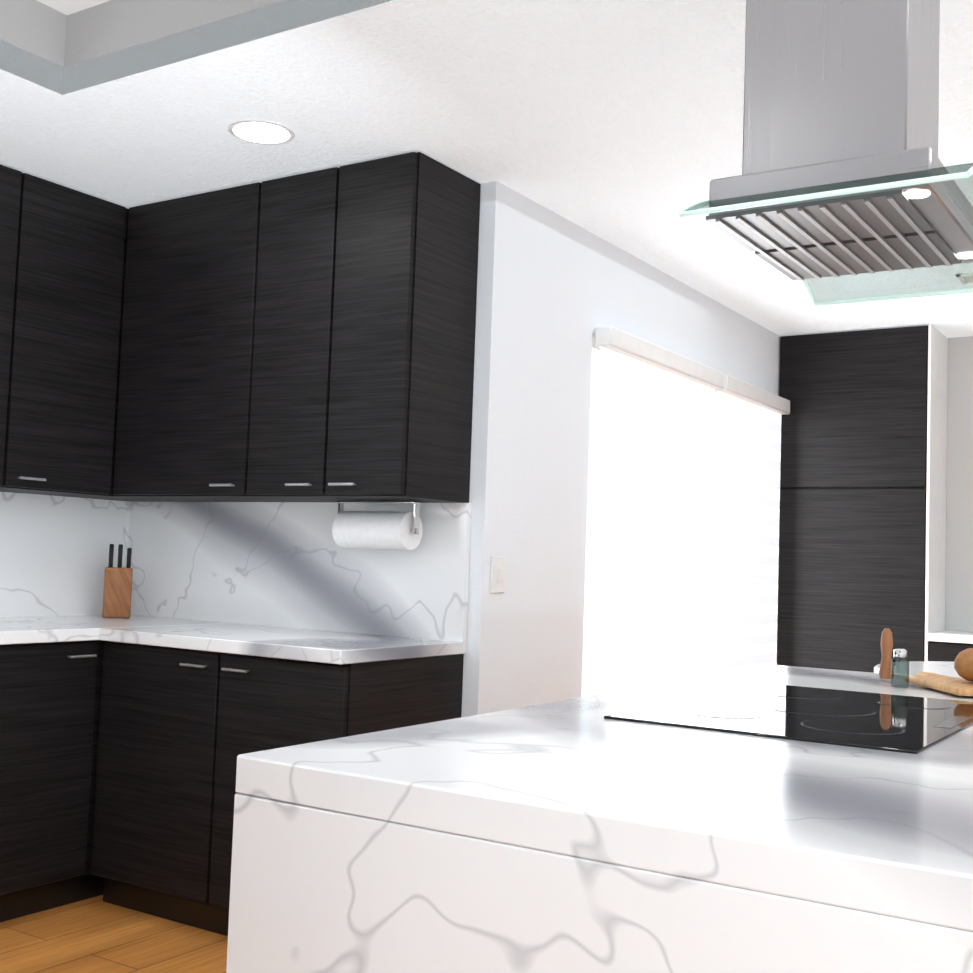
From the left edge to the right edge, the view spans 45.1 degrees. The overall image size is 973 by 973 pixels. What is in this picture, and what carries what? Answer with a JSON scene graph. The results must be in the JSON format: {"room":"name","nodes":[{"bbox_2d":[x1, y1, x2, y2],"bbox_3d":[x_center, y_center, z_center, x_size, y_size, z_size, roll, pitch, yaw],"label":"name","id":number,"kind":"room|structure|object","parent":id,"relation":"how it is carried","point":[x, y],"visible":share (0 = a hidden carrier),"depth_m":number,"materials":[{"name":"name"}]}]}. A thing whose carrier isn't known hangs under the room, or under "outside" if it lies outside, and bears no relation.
{"room":"kitchen","nodes":[
{"label":"kitchen","id":0,"kind":"room"},
{"bbox_2d":[0,164,31,491],"bbox_3d":[-1.844,-0.546,3.790,0.326,1.066,0.490,0,-4,33],"label":"upper cabinet","id":1,"kind":"object","parent":0,"relation":"attached to","point":[13,183],"depth_m":3.90,"materials":[{"name":"black wood"}]},
{"bbox_2d":[0,175,127,499],"bbox_3d":[-1.595,-0.513,4.178,0.326,1.066,0.435,0,-4,33],"label":"upper cabinet","id":2,"kind":"object","parent":0,"relation":"attached to","point":[74,250],"depth_m":4.09,"materials":[{"name":"black wood"}]},
{"bbox_2d":[0,496,127,615],"bbox_3d":[-2.460,0.149,3.107,0.021,0.450,3.812,0,-4,33],"label":"backsplash","id":3,"kind":"structure","parent":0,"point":[54,554],"depth_m":4.40,"materials":[{"name":"white stone"}]},
{"bbox_2d":[0,895,227,972],"bbox_3d":[1.303,1.412,2.507,7.200,0.060,7.250,0,-4,33],"label":"floor","id":4,"kind":"structure","parent":0,"point":[97,934],"depth_m":3.48,"materials":[{"name":"brown wood"}]},
{"bbox_2d":[0,640,103,921],"bbox_3d":[-1.698,0.918,3.740,0.614,0.870,0.595,0,-4,33],"label":"base cabinet","id":5,"kind":"object","parent":4,"relation":"on","point":[50,693],"depth_m":3.70,"materials":[{"name":"black wood"}]},
{"bbox_2d":[92,644,211,927],"bbox_3d":[-0.907,0.959,3.956,0.560,0.870,0.596,0,-4,33],"label":"base cabinet","id":6,"kind":"object","parent":4,"relation":"on","point":[148,842],"depth_m":3.71,"materials":[{"name":"black wood"}]},
{"bbox_2d":[0,616,227,643],"bbox_3d":[-2.214,0.392,2.928,0.626,0.040,3.812,0,-4,33],"label":"countertop","id":7,"kind":"structure","parent":6,"relation":"on","point":[13,629],"depth_m":3.88,"materials":[{"name":"white stone"}]},
{"bbox_2d":[102,544,132,617],"bbox_3d":[-1.386,0.355,4.413,0.100,0.274,0.188,3,-4,-17],"label":"knife block","id":8,"kind":"object","parent":7,"relation":"on","point":[117,593],"visible":1,"depth_m":4.35,"materials":[{"name":"brown wood"}]},
{"bbox_2d":[100,624,466,663],"bbox_3d":[-0.666,0.503,3.816,1.020,0.040,0.636,0,-4,33],"label":"countertop","id":9,"kind":"structure","parent":6,"relation":"on","point":[266,641],"depth_m":3.64,"materials":[{"name":"white stone"}]},
{"bbox_2d":[200,648,465,935],"bbox_3d":[-0.461,0.957,3.669,0.500,0.870,0.596,0,-4,33],"label":"base cabinet","id":10,"kind":"object","parent":4,"relation":"on","point":[255,704],"depth_m":3.51,"materials":[{"name":"black wood"}]},
{"bbox_2d":[226,665,972,972],"bbox_3d":[0.741,0.875,2.062,1.280,0.915,2.120,0,-4,33],"label":"kitchen island","id":11,"kind":"object","parent":4,"relation":"on","point":[780,819],"visible":1,"depth_m":1.37,"materials":[{"name":"stone"}]},
{"bbox_2d":[603,683,972,757],"bbox_3d":[0.641,0.428,2.224,0.520,0.010,0.820,0,-4,33],"label":"cooktop","id":12,"kind":"object","parent":11,"relation":"in","point":[899,724],"depth_m":2.09,"materials":[{"name":"black glass"}]},
{"bbox_2d":[879,628,892,678],"bbox_3d":[1.002,0.418,2.934,0.035,0.124,0.036,0,-4,33],"label":"pepper mill","id":13,"kind":"object","parent":11,"relation":"on","point":[886,644],"visible":0.9,"depth_m":2.92,"materials":[{"name":"brown wood"}]},
{"bbox_2d":[891,648,908,687],"bbox_3d":[0.961,0.421,2.722,0.039,0.088,0.040,0,-4,33],"label":"spice jar","id":14,"kind":"object","parent":11,"relation":"on","point":[899,669],"visible":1,"depth_m":2.71,"materials":[{"name":"clear glass"}]},
{"bbox_2d":[909,672,972,695],"bbox_3d":[1.121,0.467,2.774,0.200,0.016,0.420,2,-4,-2],"label":"cutting board","id":15,"kind":"object","parent":11,"relation":"on","point":[959,686],"visible":0.88,"depth_m":2.72,"materials":[{"name":"brown wood"}]},
{"bbox_2d":[954,648,972,681],"bbox_3d":[1.141,0.415,2.726,0.099,0.082,0.131,0,-4,33],"label":"bread","id":16,"kind":"object","parent":15,"relation":"on","point":[963,663],"visible":1,"depth_m":2.69,"materials":[{"name":"orange food"}]},
{"bbox_2d":[777,324,947,672],"bbox_3d":[1.952,0.419,6.135,0.776,2.426,0.396,0,-4,33],"label":"tall cabinet","id":17,"kind":"object","parent":4,"relation":"on","point":[862,527],"depth_m":5.98,"materials":[{"name":"black wood"}]},
{"bbox_2d":[874,661,960,676],"bbox_3d":[1.579,0.994,3.348,0.910,0.900,0.910,0,-4,33],"label":"round table","id":18,"kind":"object","parent":4,"relation":"on","point":[945,668],"visible":0.17,"depth_m":3.51,"materials":[{"name":"stone"}]},
{"bbox_2d":[929,640,972,661],"bbox_3d":[2.651,1.196,5.619,0.949,0.860,0.396,0,-4,33],"label":"base cabinet","id":19,"kind":"object","parent":4,"relation":"on","point":[937,652],"depth_m":5.69,"materials":[{"name":"black wood"}]},
{"bbox_2d":[925,630,972,643],"bbox_3d":[3.062,0.744,5.376,1.907,0.040,0.426,0,-4,33],"label":"countertop","id":20,"kind":"structure","parent":19,"relation":"on","point":[947,637],"depth_m":5.67,"materials":[{"name":"white stone"}]},
{"bbox_2d":[461,181,511,716],"bbox_3d":[-0.698,0.207,4.306,1.700,2.430,0.100,0,-4,33],"label":"wall","id":21,"kind":"structure","parent":0,"point":[485,500],"depth_m":3.85,"materials":[{"name":"white paint"}]},
{"bbox_2d":[112,184,303,507],"bbox_3d":[-0.970,-0.486,4.258,0.680,1.066,0.366,0,-4,33],"label":"upper cabinet","id":22,"kind":"object","parent":21,"relation":"attached to","point":[216,406],"depth_m":4.10,"materials":[{"name":"black wood"}]},
{"bbox_2d":[128,504,470,639],"bbox_3d":[-0.746,0.282,4.253,1.625,0.450,0.021,0,-4,33],"label":"backsplash","id":23,"kind":"structure","parent":21,"relation":"attached to","point":[234,563],"depth_m":4.21,"materials":[{"name":"white stone"}]},
{"bbox_2d":[240,152,480,507],"bbox_3d":[-0.410,-0.489,3.899,0.650,1.066,0.366,0,-4,33],"label":"upper cabinet","id":24,"kind":"object","parent":21,"relation":"attached to","point":[359,345],"depth_m":3.73,"materials":[{"name":"black wood"}]},
{"bbox_2d":[332,501,422,549],"bbox_3d":[-0.360,0.128,3.869,0.330,0.156,0.124,0,-4,33],"label":"paper towel holder","id":25,"kind":"object","parent":24,"relation":"attached to","point":[379,530],"visible":1,"depth_m":3.81,"materials":[{"name":"white paper"}]},
{"bbox_2d":[0,0,972,365],"bbox_3d":[1.395,-1.181,2.671,7.200,0.280,7.250,0,-4,33],"label":"ceiling","id":26,"kind":"structure","parent":0,"point":[618,124],"depth_m":3.27,"materials":[{"name":"paint"}]},
{"bbox_2d":[228,120,294,143],"bbox_3d":[-0.672,-1.057,3.504,0.196,0.005,0.196,0,-4,33],"label":"recessed light","id":27,"kind":"object","parent":26,"relation":"in","point":[260,132],"visible":1,"depth_m":3.49,"materials":[{"name":"white"}]},
{"bbox_2d":[679,0,972,305],"bbox_3d":[0.708,-0.754,2.116,0.448,0.682,0.729,0,-4,33],"label":"range hood","id":28,"kind":"object","parent":26,"relation":"hanging from","point":[846,186],"visible":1,"depth_m":1.99,"materials":[{"name":"silver metal"}]},
{"bbox_2d":[494,189,780,711],"bbox_3d":[0.873,0.324,5.271,0.100,2.430,3.230,0,-4,33],"label":"wall","id":29,"kind":"structure","parent":0,"point":[573,286],"depth_m":4.23,"materials":[{"name":"white paint"}]},
{"bbox_2d":[490,556,504,592],"bbox_3d":[0.039,0.290,3.867,0.010,0.120,0.080,0,-4,33],"label":"light switch","id":30,"kind":"object","parent":29,"relation":"attached to","point":[497,581],"visible":1,"depth_m":3.86,"materials":[{"name":"white plastic"}]},
{"bbox_2d":[592,337,717,397],"bbox_3d":[0.711,0.491,4.998,0.102,2.050,2.819,0,-4,33],"label":"door frame","id":31,"kind":"structure","parent":29,"relation":"attached to","point":[596,350],"depth_m":4.57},
{"bbox_2d":[590,326,724,695],"bbox_3d":[0.720,0.453,4.867,0.071,2.040,1.165,0,-4,33],"label":"window blind","id":32,"kind":"object","parent":29,"relation":"attached to","point":[652,555],"visible":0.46,"depth_m":4.81,"materials":[{"name":"grey fabric"}]},
{"bbox_2d":[711,374,789,675],"bbox_3d":[1.295,0.530,5.763,0.071,2.040,0.910,0,-4,33],"label":"window blind","id":33,"kind":"object","parent":29,"relation":"attached to","point":[746,547],"visible":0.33,"depth_m":5.74,"materials":[{"name":"grey fabric"}]},
{"bbox_2d":[945,336,972,631],"bbox_3d":[4.030,0.425,5.100,5.400,2.430,0.100,0,-4,33],"label":"wall","id":34,"kind":"structure","parent":0,"point":[959,559],"depth_m":6.09,"materials":[{"name":"grey paint"}]}
]}

